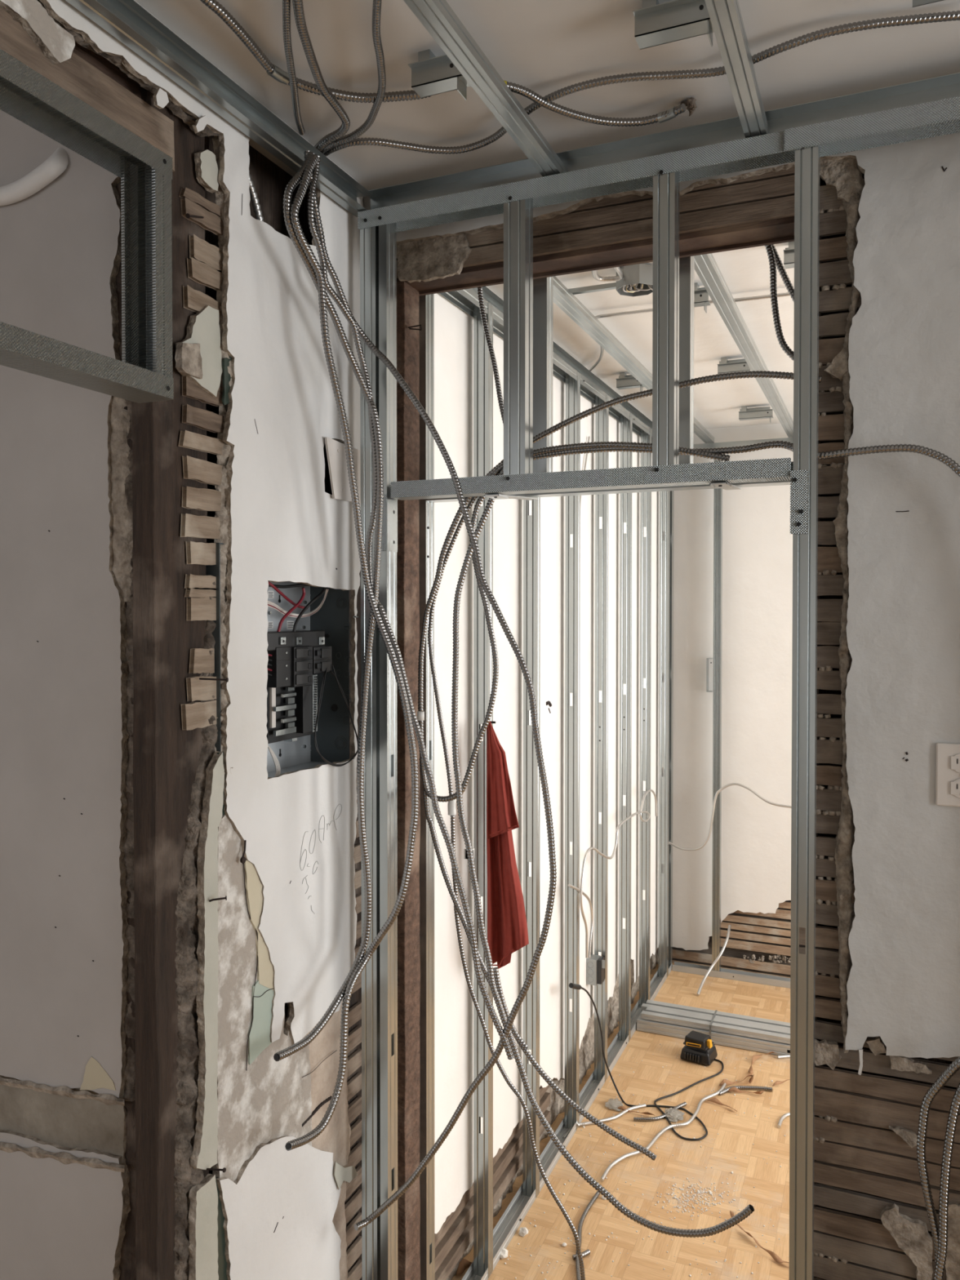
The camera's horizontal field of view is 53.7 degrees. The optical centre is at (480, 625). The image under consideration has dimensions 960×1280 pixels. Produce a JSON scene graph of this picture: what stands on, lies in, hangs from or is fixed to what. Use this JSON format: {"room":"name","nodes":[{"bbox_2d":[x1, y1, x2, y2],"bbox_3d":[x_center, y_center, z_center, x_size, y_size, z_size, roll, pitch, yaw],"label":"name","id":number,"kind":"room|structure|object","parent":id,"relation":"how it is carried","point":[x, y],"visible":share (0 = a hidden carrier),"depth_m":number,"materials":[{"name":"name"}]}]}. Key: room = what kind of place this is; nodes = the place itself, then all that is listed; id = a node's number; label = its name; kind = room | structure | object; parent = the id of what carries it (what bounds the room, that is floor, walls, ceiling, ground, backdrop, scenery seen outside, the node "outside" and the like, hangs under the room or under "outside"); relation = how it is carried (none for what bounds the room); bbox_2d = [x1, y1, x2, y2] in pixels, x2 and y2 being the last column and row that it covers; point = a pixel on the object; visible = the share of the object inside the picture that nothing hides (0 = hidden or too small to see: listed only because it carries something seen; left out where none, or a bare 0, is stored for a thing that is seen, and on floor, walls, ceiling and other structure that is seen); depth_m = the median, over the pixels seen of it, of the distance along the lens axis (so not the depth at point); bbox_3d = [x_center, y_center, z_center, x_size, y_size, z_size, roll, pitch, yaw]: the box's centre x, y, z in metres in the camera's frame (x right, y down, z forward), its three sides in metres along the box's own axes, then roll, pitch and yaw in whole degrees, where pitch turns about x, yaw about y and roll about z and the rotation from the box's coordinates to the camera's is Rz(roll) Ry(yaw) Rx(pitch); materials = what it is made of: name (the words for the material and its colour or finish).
{"room":"room under renovation","nodes":[
{"label":"room under renovation","id":0,"kind":"room"},
{"bbox_2d":[0,109,136,1279],"bbox_3d":[-1.062,-0.069,1.699,1.153,3.027,0.056,0,1,23],"label":"wall","id":1,"kind":"structure","parent":0,"point":[68,1162],"depth_m":1.54,"materials":[{"name":"grey paint"}]},
{"bbox_2d":[0,0,664,1279],"bbox_3d":[-0.025,0.322,2.632,0.128,2.774,4.510,0,1,23],"label":"wall","id":2,"kind":"structure","parent":0,"point":[258,968],"depth_m":1.78,"materials":[{"name":"white paint"}]},
{"bbox_2d":[0,7,174,172],"bbox_3d":[-0.698,-0.737,0.982,0.027,0.076,1.079,0,1,23],"label":"header board","id":3,"kind":"object","parent":2,"relation":"attached to","point":[75,75],"visible":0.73,"depth_m":1.32,"materials":[{"name":"wood"}]},
{"bbox_2d":[72,41,209,150],"bbox_3d":[-0.708,-0.832,1.051,0.043,0.108,1.203,0,1,23],"label":"header timber","id":4,"kind":"object","parent":2,"relation":"attached to","point":[100,63],"visible":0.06,"depth_m":1.39,"materials":[{"name":"wood"}]},
{"bbox_2d":[65,0,372,217],"bbox_3d":[-0.682,-0.832,0.866,0.036,0.041,2.280,0,1,23],"label":"track","id":5,"kind":"object","parent":2,"relation":"attached to","point":[127,21],"visible":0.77,"depth_m":1.48,"materials":[{"name":"metal"}]},
{"bbox_2d":[273,151,383,1061],"bbox_3d":[-0.278,-0.046,1.702,0.046,1.557,0.307,1,1,29],"label":"cable","id":6,"kind":"object","parent":5,"relation":"hanging from","point":[295,180],"visible":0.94,"depth_m":1.81,"materials":[{"name":"grey metal"}]},
{"bbox_2d":[284,154,418,1151],"bbox_3d":[-0.220,0.041,1.676,0.118,1.711,0.276,0,1,23],"label":"cable","id":7,"kind":"object","parent":5,"relation":"hanging from","point":[313,161],"visible":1,"depth_m":1.75,"materials":[{"name":"grey metal"}]},
{"bbox_2d":[306,155,514,1059],"bbox_3d":[-0.131,-0.019,1.782,0.371,1.633,0.170,0,1,-8],"label":"cable","id":8,"kind":"object","parent":5,"relation":"hanging from","point":[313,184],"visible":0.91,"depth_m":1.78,"materials":[{"name":"grey metal"}]},
{"bbox_2d":[303,150,556,1230],"bbox_3d":[-0.087,0.174,1.695,0.406,2.019,0.203,0,1,23],"label":"cable","id":9,"kind":"object","parent":5,"relation":"hanging from","point":[384,359],"visible":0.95,"depth_m":1.75,"materials":[{"name":"grey metal"}]},
{"bbox_2d":[248,170,263,221],"bbox_3d":[-0.406,-0.764,1.698,0.014,0.086,0.058,0,1,23],"label":"cable","id":10,"kind":"object","parent":2,"relation":"attached to","point":[253,194],"visible":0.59,"depth_m":1.70,"materials":[{"name":"grey metal"}]},
{"bbox_2d":[205,542,359,777],"bbox_3d":[-0.373,0.075,1.784,0.125,0.429,0.444,0,1,23],"label":"electrical panel","id":11,"kind":"object","parent":2,"relation":"attached to","point":[308,712],"visible":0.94,"depth_m":1.87,"materials":[{"name":"grey metal"}]},
{"bbox_2d":[324,436,360,503],"bbox_3d":[-0.319,-0.300,1.880,0.091,0.140,0.195,0,1,23],"label":"cover plate","id":12,"kind":"object","parent":2,"relation":"attached to","point":[335,451],"visible":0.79,"depth_m":1.87,"materials":[{"name":"grey plastic"}]},
{"bbox_2d":[439,288,652,443],"bbox_3d":[0.394,-0.832,3.365,0.049,0.032,2.660,0,1,23],"label":"metal track","id":13,"kind":"object","parent":2,"relation":"attached to","point":[465,299],"visible":0.35,"depth_m":3.06,"materials":[{"name":"metal"}]},
{"bbox_2d":[471,286,652,429],"bbox_3d":[0.388,-0.871,3.366,0.036,0.041,2.660,0,1,23],"label":"track","id":14,"kind":"object","parent":13,"relation":"on","point":[489,295],"visible":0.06,"depth_m":3.28,"materials":[{"name":"metal"}]},
{"bbox_2d":[134,0,959,428],"bbox_3d":[0.147,-0.947,1.092,6.000,0.140,7.550,0,1,23],"label":"ceiling","id":15,"kind":"structure","parent":0,"point":[544,47],"depth_m":1.57,"materials":[{"name":"paint"}]},
{"bbox_2d":[282,0,305,135],"bbox_3d":[-0.292,-0.873,1.476,0.020,0.012,0.416,0,1,-8],"label":"cable","id":16,"kind":"object","parent":15,"relation":"attached to","point":[286,3],"visible":1,"depth_m":1.46,"materials":[{"name":"grey metal"}]},
{"bbox_2d":[200,0,431,102],"bbox_3d":[-0.282,-0.881,1.474,0.434,0.018,0.140,-1,1,-42],"label":"cable","id":17,"kind":"object","parent":15,"relation":"attached to","point":[273,71],"visible":0.91,"depth_m":1.51,"materials":[{"name":"grey metal"}]},
{"bbox_2d":[292,0,350,151],"bbox_3d":[-0.248,-0.869,1.520,0.079,0.014,0.510,0,1,-8],"label":"cable","id":18,"kind":"object","parent":15,"relation":"attached to","point":[298,5],"visible":0.98,"depth_m":1.50,"materials":[{"name":"grey metal"}]},
{"bbox_2d":[320,0,386,153],"bbox_3d":[-0.191,-0.871,1.536,0.082,0.012,0.549,0,1,-19],"label":"cable","id":19,"kind":"object","parent":15,"relation":"attached to","point":[376,9],"visible":0.94,"depth_m":1.51,"materials":[{"name":"grey metal"}]},
{"bbox_2d":[408,48,471,100],"bbox_3d":[-0.062,-0.866,1.486,0.090,0.075,0.046,0,1,23],"label":"bracket","id":20,"kind":"object","parent":15,"relation":"attached to","point":[431,75],"visible":0.81,"depth_m":1.48,"materials":[{"name":"metal"}]},
{"bbox_2d":[403,0,566,176],"bbox_3d":[-0.306,-0.823,0.716,0.035,0.025,2.300,0,1,23],"label":"channel","id":21,"kind":"object","parent":20,"relation":"hanging from","point":[437,17],"visible":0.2,"depth_m":1.43,"materials":[{"name":"metal"}]},
{"bbox_2d":[503,80,686,126],"bbox_3d":[0.153,-0.875,1.595,0.387,0.016,0.082,0,1,-13],"label":"cable","id":22,"kind":"object","parent":15,"relation":"attached to","point":[667,115],"visible":0.89,"depth_m":1.62,"materials":[{"name":"grey metal"}]},
{"bbox_2d":[615,372,644,391],"bbox_3d":[0.555,-0.897,3.494,0.100,0.075,0.046,0,1,23],"label":"bracket","id":23,"kind":"object","parent":15,"relation":"attached to","point":[624,381],"visible":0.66,"depth_m":3.49,"materials":[{"name":"metal"}]},
{"bbox_2d":[553,275,714,443],"bbox_3d":[0.572,-0.864,3.293,0.043,0.025,2.670,0,1,23],"label":"channel","id":24,"kind":"object","parent":23,"relation":"hanging from","point":[563,298],"visible":0.66,"depth_m":2.79,"materials":[{"name":"metal"}]},
{"bbox_2d":[568,282,621,294],"bbox_3d":[0.281,-0.887,2.503,0.185,0.012,0.015,0,1,23],"label":"support bar","id":25,"kind":"object","parent":24,"relation":"attached to","point":[606,286],"visible":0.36,"depth_m":2.49,"materials":[{"name":"metal"}]},
{"bbox_2d":[616,263,653,297],"bbox_3d":[0.402,-0.888,2.438,0.096,0.050,0.096,0,1,23],"label":"ceiling box","id":26,"kind":"object","parent":15,"relation":"attached to","point":[641,275],"visible":0.99,"depth_m":2.40,"materials":[{"name":"silver metal"}]},
{"bbox_2d":[323,10,959,156],"bbox_3d":[0.202,-0.881,1.595,1.129,0.012,0.129,0,1,23],"label":"cable","id":27,"kind":"object","parent":15,"relation":"attached to","point":[934,17],"visible":0.88,"depth_m":1.51,"materials":[{"name":"grey metal"}]},
{"bbox_2d":[632,0,713,49],"bbox_3d":[0.280,-0.864,1.349,0.115,0.075,0.046,0,1,23],"label":"bracket","id":28,"kind":"object","parent":15,"relation":"attached to","point":[655,24],"visible":0.89,"depth_m":1.35,"materials":[{"name":"metal"}]},
{"bbox_2d":[704,0,768,137],"bbox_3d":[0.028,-0.821,0.574,0.035,0.025,2.300,0,1,23],"label":"channel","id":29,"kind":"object","parent":28,"relation":"hanging from","point":[725,15],"visible":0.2,"depth_m":1.39,"materials":[{"name":"metal"}]},
{"bbox_2d":[589,292,789,371],"bbox_3d":[0.472,-0.906,2.946,0.399,0.010,1.148,0,1,-28],"label":"cable","id":30,"kind":"object","parent":15,"relation":"attached to","point":[787,294],"visible":0.44,"depth_m":2.72,"materials":[{"name":"grey metal"}]},
{"bbox_2d":[693,282,711,313],"bbox_3d":[0.586,-0.883,2.549,0.060,0.075,0.046,0,1,23],"label":"bracket","id":31,"kind":"object","parent":15,"relation":"attached to","point":[700,295],"visible":0.7,"depth_m":2.54,"materials":[{"name":"metal"}]},
{"bbox_2d":[717,356,750,378],"bbox_3d":[0.882,-0.894,3.284,0.110,0.075,0.046,0,1,23],"label":"bracket","id":32,"kind":"object","parent":15,"relation":"attached to","point":[725,366],"visible":0.7,"depth_m":3.28,"materials":[{"name":"metal"}]},
{"bbox_2d":[694,253,793,437],"bbox_3d":[0.921,-0.862,3.144,0.043,0.025,2.670,0,1,23],"label":"joist","id":33,"kind":"object","parent":32,"relation":"hanging from","point":[706,267],"visible":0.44,"depth_m":2.69,"materials":[{"name":"metal"}]},
{"bbox_2d":[738,405,773,422],"bbox_3d":[1.184,-0.906,4.064,0.140,0.075,0.046,0,1,23],"label":"bracket","id":34,"kind":"object","parent":15,"relation":"attached to","point":[744,413],"visible":0.99,"depth_m":4.06,"materials":[{"name":"metal"}]},
{"bbox_2d":[783,241,794,268],"bbox_3d":[0.774,-0.878,2.247,0.100,0.075,0.046,0,1,23],"label":"bracket","id":35,"kind":"object","parent":15,"relation":"attached to","point":[788,253],"visible":0.2,"depth_m":2.25,"materials":[{"name":"metal"}]},
{"bbox_2d":[451,960,790,1279],"bbox_3d":[0.147,1.782,1.135,6.000,0.100,7.550,0,1,23],"label":"floor","id":36,"kind":"structure","parent":0,"point":[647,1259],"depth_m":2.95,"materials":[{"name":"brown wood"}]},
{"bbox_2d":[131,87,208,1279],"bbox_3d":[-0.496,0.416,1.525,0.050,2.620,0.126,0,1,23],"label":"timber post","id":37,"kind":"object","parent":36,"relation":"on","point":[166,756],"visible":0.57,"depth_m":1.48,"materials":[{"name":"brown wood"}]},
{"bbox_2d":[360,226,380,1279],"bbox_3d":[-0.215,0.448,1.922,0.035,2.543,0.042,0,1,23],"label":"stud","id":38,"kind":"object","parent":36,"relation":"on","point":[369,237],"visible":0.5,"depth_m":1.90,"materials":[{"name":"metal"}]},
{"bbox_2d":[357,96,959,231],"bbox_3d":[0.639,-0.802,1.535,1.902,0.036,0.046,0,1,23],"label":"metal track","id":39,"kind":"object","parent":38,"relation":"attached to","point":[935,118],"visible":0.98,"depth_m":1.65,"materials":[{"name":"silver metal"}]},
{"bbox_2d":[367,72,959,209],"bbox_3d":[0.644,-0.845,1.549,1.900,0.046,0.032,0,1,23],"label":"track","id":40,"kind":"object","parent":39,"relation":"on","point":[945,86],"visible":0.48,"depth_m":1.68,"materials":[{"name":"metal"}]},
{"bbox_2d":[378,222,397,1279],"bbox_3d":[-0.184,0.449,1.909,0.017,2.543,0.042,0,1,23],"label":"stud","id":41,"kind":"object","parent":36,"relation":"on","point":[387,233],"visible":0.94,"depth_m":1.90,"materials":[{"name":"metal"}]},
{"bbox_2d":[380,457,808,551],"bbox_3d":[0.177,-0.213,1.742,0.811,0.136,0.048,0,1,23],"label":"metal track","id":42,"kind":"object","parent":41,"relation":"attached to","point":[780,468],"visible":0.96,"depth_m":1.70,"materials":[{"name":"silver metal"}]},
{"bbox_2d":[418,496,498,802],"bbox_3d":[-0.018,0.015,1.934,0.231,0.701,0.018,0,1,20],"label":"cable","id":43,"kind":"object","parent":42,"relation":"hanging from","point":[476,510],"visible":0.65,"depth_m":1.92,"materials":[{"name":"grey metal"}]},
{"bbox_2d":[427,496,585,1279],"bbox_3d":[0.051,0.553,1.960,0.337,1.768,0.117,0,1,12],"label":"cable","id":44,"kind":"object","parent":42,"relation":"hanging from","point":[451,804],"visible":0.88,"depth_m":2.00,"materials":[{"name":"grey metal"}]},
{"bbox_2d":[503,197,533,475],"bbox_3d":[0.072,-0.538,1.784,0.044,0.567,0.042,0,1,23],"label":"stud","id":45,"kind":"object","parent":42,"relation":"on","point":[517,215],"visible":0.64,"depth_m":1.77,"materials":[{"name":"metal"}]},
{"bbox_2d":[417,460,657,1160],"bbox_3d":[0.102,0.352,1.893,0.500,1.360,0.046,0,1,20],"label":"cable","id":46,"kind":"object","parent":42,"relation":"hanging from","point":[420,713],"visible":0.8,"depth_m":1.95,"materials":[{"name":"grey metal"}]},
{"bbox_2d":[493,967,528,1050],"bbox_3d":[0.062,0.777,1.922,0.078,0.158,0.012,0,1,23],"label":"cable","id":47,"kind":"object","parent":46,"relation":"attached to","point":[497,980],"visible":0.75,"depth_m":1.92,"materials":[{"name":"grey metal"}]},
{"bbox_2d":[451,466,754,1237],"bbox_3d":[0.213,0.388,1.785,0.599,1.440,0.042,0,1,27],"label":"cable","id":48,"kind":"object","parent":42,"relation":"hanging from","point":[468,853],"visible":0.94,"depth_m":1.87,"materials":[{"name":"grey metal"}]},
{"bbox_2d":[652,170,679,466],"bbox_3d":[0.329,-0.536,1.674,0.038,0.567,0.042,0,1,23],"label":"stud","id":49,"kind":"object","parent":42,"relation":"on","point":[666,187],"visible":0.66,"depth_m":1.66,"materials":[{"name":"metal"}]},
{"bbox_2d":[497,440,959,476],"bbox_3d":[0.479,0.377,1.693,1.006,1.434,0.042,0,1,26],"label":"cable","id":50,"kind":"object","parent":42,"relation":"hanging from","point":[940,456],"visible":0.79,"depth_m":1.65,"materials":[{"name":"grey metal"}]},
{"bbox_2d":[489,441,730,475],"bbox_3d":[0.235,-0.319,1.792,0.468,0.060,0.012,0,1,23],"label":"cable","id":51,"kind":"object","parent":50,"relation":"on","point":[686,451],"visible":0.81,"depth_m":1.78,"materials":[{"name":"grey metal"}]},
{"bbox_2d":[418,293,435,1279],"bbox_3d":[-0.126,0.445,2.133,0.034,2.543,0.042,0,1,23],"label":"stud","id":52,"kind":"object","parent":36,"relation":"on","point":[426,303],"visible":0.69,"depth_m":2.12,"materials":[{"name":"metal"}]},
{"bbox_2d":[456,964,671,1279],"bbox_3d":[0.374,1.676,3.412,0.090,0.040,2.660,0,1,23],"label":"metal track","id":53,"kind":"object","parent":36,"relation":"on","point":[518,1207],"depth_m":3.02,"materials":[{"name":"metal"}]},
{"bbox_2d":[473,302,493,1278],"bbox_3d":[0.009,0.438,2.481,0.042,2.540,0.033,0,1,23],"label":"stud","id":54,"kind":"object","parent":53,"relation":"on","point":[482,367],"visible":0.58,"depth_m":2.47,"materials":[{"name":"metal"}]},
{"bbox_2d":[522,497,540,1198],"bbox_3d":[0.153,0.433,2.819,0.042,2.540,0.033,0,1,23],"label":"stud","id":55,"kind":"object","parent":53,"relation":"on","point":[531,523],"visible":0.72,"depth_m":2.81,"materials":[{"name":"metal"}]},
{"bbox_2d":[564,371,580,1129],"bbox_3d":[0.311,0.427,3.187,0.042,2.540,0.033,0,1,23],"label":"stud","id":56,"kind":"object","parent":53,"relation":"on","point":[572,503],"visible":0.93,"depth_m":3.17,"materials":[{"name":"metal"}]},
{"bbox_2d":[594,394,608,1081],"bbox_3d":[0.450,0.422,3.513,0.042,2.540,0.034,0,1,23],"label":"stud","id":57,"kind":"object","parent":53,"relation":"on","point":[602,417],"visible":0.92,"depth_m":3.50,"materials":[{"name":"metal"}]},
{"bbox_2d":[586,954,604,986],"bbox_3d":[0.427,1.269,3.488,0.076,0.095,0.055,0,1,23],"label":"junction box","id":58,"kind":"object","parent":57,"relation":"attached to","point":[595,964],"visible":0.98,"depth_m":3.47,"materials":[{"name":"silver metal"}]},
{"bbox_2d":[579,789,657,958],"bbox_3d":[0.557,0.915,3.671,0.010,0.413,1.138,0,1,23],"label":"cable","id":59,"kind":"object","parent":57,"relation":"attached to","point":[641,811],"visible":1,"depth_m":3.42,"materials":[{"name":"grey plastic"}]},
{"bbox_2d":[618,413,632,1041],"bbox_3d":[0.590,0.417,3.840,0.042,2.540,0.034,0,1,23],"label":"stud","id":60,"kind":"object","parent":53,"relation":"on","point":[626,425],"visible":0.93,"depth_m":3.83,"materials":[{"name":"metal"}]},
{"bbox_2d":[639,428,651,1008],"bbox_3d":[0.725,0.412,4.157,0.042,2.540,0.034,0,1,23],"label":"stud","id":61,"kind":"object","parent":53,"relation":"on","point":[646,458],"visible":0.88,"depth_m":4.14,"materials":[{"name":"metal"}]},
{"bbox_2d":[657,490,670,977],"bbox_3d":[0.877,0.406,4.511,0.042,2.540,0.033,0,1,23],"label":"stud","id":62,"kind":"object","parent":53,"relation":"on","point":[664,496],"visible":0.88,"depth_m":4.50,"materials":[{"name":"metal"}]},
{"bbox_2d":[575,1191,600,1279],"bbox_3d":[0.290,1.703,2.641,0.045,0.012,0.426,0,1,14],"label":"cable","id":63,"kind":"object","parent":36,"relation":"on","point":[597,1194],"visible":0.8,"depth_m":2.68,"materials":[{"name":"grey plastic"}]},
{"bbox_2d":[562,1103,646,1139],"bbox_3d":[0.419,1.693,3.251,0.374,0.012,0.047,-1,1,-34],"label":"cable","id":64,"kind":"object","parent":36,"relation":"on","point":[621,1113],"visible":0.82,"depth_m":3.25,"materials":[{"name":"grey plastic"}]},
{"bbox_2d":[504,1044,786,1279],"bbox_3d":[0.699,1.699,3.146,0.712,0.008,1.701,0,1,23],"label":"crumbs","id":65,"kind":"object","parent":36,"relation":"on","point":[771,1081],"visible":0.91,"depth_m":2.82,"materials":[{"name":"white"}]},
{"bbox_2d":[568,982,724,1140],"bbox_3d":[0.641,1.429,3.393,0.404,0.544,0.853,0,1,23],"label":"charger","id":66,"kind":"object","parent":36,"relation":"on","point":[688,1053],"visible":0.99,"depth_m":3.46,"materials":[{"name":"black plastic"}]},
{"bbox_2d":[683,1030,713,1050],"bbox_3d":[0.854,1.620,3.698,0.101,0.034,0.090,1,1,37],"label":"battery pack","id":67,"kind":"object","parent":66,"relation":"on","point":[695,1039],"visible":1,"depth_m":3.68,"materials":[{"name":"black plastic"}]},
{"bbox_2d":[600,1079,728,1182],"bbox_3d":[0.652,1.691,3.196,0.059,0.012,0.821,1,1,43],"label":"cable","id":68,"kind":"object","parent":36,"relation":"on","point":[655,1138],"visible":0.94,"depth_m":3.17,"materials":[{"name":"grey plastic"}]},
{"bbox_2d":[663,490,673,968],"bbox_3d":[0.918,0.405,4.614,0.037,2.540,0.042,0,1,23],"label":"stud","id":69,"kind":"object","parent":36,"relation":"on","point":[671,522],"visible":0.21,"depth_m":4.60,"materials":[{"name":"metal"}]},
{"bbox_2d":[636,1013,790,1055],"bbox_3d":[1.769,1.671,3.503,2.400,0.044,0.066,0,1,23],"label":"stud","id":70,"kind":"object","parent":36,"relation":"on","point":[645,1025],"visible":0.41,"depth_m":3.81,"materials":[{"name":"metal"}]},
{"bbox_2d":[640,1010,790,1044],"bbox_3d":[1.688,1.633,3.530,2.200,0.022,0.031,0,1,23],"label":"stud","id":71,"kind":"object","parent":70,"relation":"on","point":[722,1028],"visible":0.59,"depth_m":3.83,"materials":[{"name":"metal"}]},
{"bbox_2d":[645,1006,790,1035],"bbox_3d":[1.713,1.629,3.558,2.200,0.022,0.031,0,1,23],"label":"stud","id":72,"kind":"object","parent":70,"relation":"on","point":[648,1009],"visible":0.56,"depth_m":3.87,"materials":[{"name":"metal"}]},
{"bbox_2d":[672,961,790,988],"bbox_3d":[2.138,1.670,4.112,2.600,0.030,0.046,0,1,23],"label":"metal track","id":73,"kind":"object","parent":36,"relation":"on","point":[773,980],"visible":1,"depth_m":4.50,"materials":[{"name":"metal"}]},
{"bbox_2d":[711,459,722,971],"bbox_3d":[1.133,0.406,4.522,0.035,2.540,0.042,0,1,23],"label":"stud","id":74,"kind":"object","parent":73,"relation":"on","point":[717,492],"visible":1,"depth_m":4.51,"materials":[{"name":"metal"}]},
{"bbox_2d":[668,782,791,850],"bbox_3d":[1.180,0.911,4.470,0.586,0.343,0.012,0,1,23],"label":"cable","id":75,"kind":"object","parent":74,"relation":"attached to","point":[718,791],"visible":0.98,"depth_m":4.49,"materials":[{"name":"grey plastic"}]},
{"bbox_2d":[693,437,793,448],"bbox_3d":[2.139,-0.843,4.073,2.600,0.032,0.046,0,1,23],"label":"metal track","id":76,"kind":"object","parent":74,"relation":"on","point":[738,443],"visible":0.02,"depth_m":4.45,"materials":[{"name":"metal"}]},
{"bbox_2d":[788,145,819,1279],"bbox_3d":[0.545,0.454,1.597,0.037,2.543,0.042,0,1,23],"label":"stud","id":77,"kind":"object","parent":36,"relation":"on","point":[806,174],"visible":0.88,"depth_m":1.57,"materials":[{"name":"metal"}]},
{"bbox_3d":[0.327,0.445,2.129,0.821,2.543,0.390,0,1,23],"label":"stud","id":78,"kind":"object","parent":36,"relation":"on","visible":0},
{"bbox_2d":[486,720,528,968],"bbox_3d":[0.060,0.563,2.403,0.114,0.642,0.067,0,1,23],"label":"cloth","id":79,"kind":"object","parent":78,"relation":"hanging from","point":[507,924],"visible":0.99,"depth_m":2.40,"materials":[{"name":"red fabric"}]},
{"bbox_2d":[425,480,790,502],"bbox_3d":[0.255,-0.290,1.960,0.800,0.030,0.044,0,1,23],"label":"metal track","id":80,"kind":"object","parent":78,"relation":"attached to","point":[787,482],"visible":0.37,"depth_m":1.93,"materials":[{"name":"metal"}]},
{"bbox_2d":[533,276,553,473],"bbox_3d":[0.134,-0.552,2.008,0.031,0.546,0.041,0,1,23],"label":"stud","id":81,"kind":"object","parent":80,"relation":"on","point":[543,288],"visible":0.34,"depth_m":1.99,"materials":[{"name":"metal"}]},
{"bbox_2d":[678,255,694,464],"bbox_3d":[0.408,-0.550,1.891,0.031,0.546,0.041,0,1,23],"label":"stud","id":82,"kind":"object","parent":80,"relation":"on","point":[686,264],"visible":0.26,"depth_m":1.87,"materials":[{"name":"metal"}]},
{"bbox_2d":[764,244,793,360],"bbox_3d":[0.585,-0.618,1.807,0.093,0.270,0.013,0,1,23],"label":"cable","id":83,"kind":"object","parent":78,"relation":"attached to","point":[769,248],"visible":0.83,"depth_m":1.81,"materials":[{"name":"grey metal"}]},
{"bbox_2d":[772,244,794,302],"bbox_3d":[0.596,-0.671,1.834,0.093,0.189,0.013,0,1,23],"label":"cable","id":84,"kind":"object","parent":78,"relation":"attached to","point":[780,268],"visible":0.48,"depth_m":1.83,"materials":[{"name":"grey metal"}]},
{"bbox_3d":[1.764,1.671,3.593,2.300,0.040,0.076,0,1,23],"label":"stud","id":85,"kind":"object","parent":36,"relation":"on","visible":0},
{"bbox_2d":[641,1003,790,1030],"bbox_3d":[1.702,1.632,3.602,2.200,0.022,0.031,0,1,23],"label":"stud","id":86,"kind":"object","parent":85,"relation":"on","point":[644,1006],"visible":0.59,"depth_m":3.92,"materials":[{"name":"metal"}]},
{"bbox_2d":[645,1000,790,1027],"bbox_3d":[1.727,1.628,3.630,2.200,0.022,0.031,0,1,23],"label":"stud","id":87,"kind":"object","parent":85,"relation":"on","point":[648,1002],"visible":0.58,"depth_m":3.94,"materials":[{"name":"metal"}]},
{"bbox_2d":[363,132,959,1279],"bbox_3d":[1.347,0.378,1.401,3.620,2.700,0.111,0,1,23],"label":"wall","id":88,"kind":"structure","parent":0,"point":[887,1016],"depth_m":1.63,"materials":[{"name":"white paint"}]},
{"bbox_2d":[477,286,503,425],"bbox_3d":[0.029,-0.583,2.045,0.077,0.343,0.012,0,1,23],"label":"cable","id":89,"kind":"object","parent":88,"relation":"hanging from","point":[480,295],"visible":0.84,"depth_m":2.04,"materials":[{"name":"grey metal"}]},
{"bbox_2d":[396,174,794,1279],"bbox_3d":[0.178,0.420,1.911,0.872,2.600,0.075,0,1,23],"label":"door frame","id":90,"kind":"structure","parent":88,"relation":"attached to","point":[407,297],"depth_m":2.03,"materials":[{"name":"brown wood"}]},
{"bbox_2d":[502,370,822,462],"bbox_3d":[0.320,-0.388,1.771,0.601,0.141,0.012,0,1,23],"label":"cable","id":91,"kind":"object","parent":88,"relation":"attached to","point":[788,375],"visible":0.7,"depth_m":1.77,"materials":[{"name":"grey metal"}]},
{"bbox_2d":[916,1056,959,1279],"bbox_3d":[0.765,0.924,1.558,0.085,0.464,0.014,0,1,23],"label":"cable","id":92,"kind":"object","parent":88,"relation":"attached to","point":[942,1080],"visible":0.98,"depth_m":1.56,"materials":[{"name":"grey metal"}]},
{"bbox_2d":[933,1082,959,1279],"bbox_3d":[0.773,0.923,1.542,0.076,0.455,0.014,0,1,23],"label":"cable","id":93,"kind":"object","parent":88,"relation":"attached to","point":[951,1125],"visible":1,"depth_m":1.54,"materials":[{"name":"grey metal"}]},
{"bbox_2d":[935,742,959,807],"bbox_3d":[0.799,0.249,1.572,0.078,0.105,0.009,0,1,23],"label":"power outlet","id":94,"kind":"object","parent":88,"relation":"attached to","point":[947,755],"visible":1,"depth_m":1.58,"materials":[{"name":"grey plastic"}]},
{"bbox_2d":[656,423,793,977],"bbox_3d":[2.509,-0.118,4.098,3.810,3.678,0.190,0,1,23],"label":"wall","id":95,"kind":"structure","parent":0,"point":[757,539],"depth_m":4.55,"materials":[{"name":"beige paint"}]},
{"bbox_3d":[-1.456,0.446,-0.703,0.120,2.630,2.750,0,1,23],"label":"wall","id":96,"kind":"structure","parent":0,"visible":0},
{"bbox_2d":[0,48,172,179],"bbox_3d":[-0.757,-0.659,0.753,0.066,0.031,1.408,0,1,23],"label":"metal track","id":97,"kind":"object","parent":96,"relation":"attached to","point":[26,95],"visible":1,"depth_m":1.26,"materials":[{"name":"silver metal"}]},
{"bbox_2d":[0,321,173,403],"bbox_3d":[-0.757,-0.338,0.758,0.066,0.031,1.408,0,1,23],"label":"metal track","id":98,"kind":"object","parent":96,"relation":"attached to","point":[21,349],"visible":1,"depth_m":1.24,"materials":[{"name":"silver metal"}]},
{"bbox_2d":[120,155,172,377],"bbox_3d":[-0.488,-0.509,1.387,0.064,0.349,0.034,0,1,23],"label":"stud","id":99,"kind":"object","parent":98,"relation":"on","point":[145,192],"visible":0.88,"depth_m":1.39,"materials":[{"name":"silver metal"}]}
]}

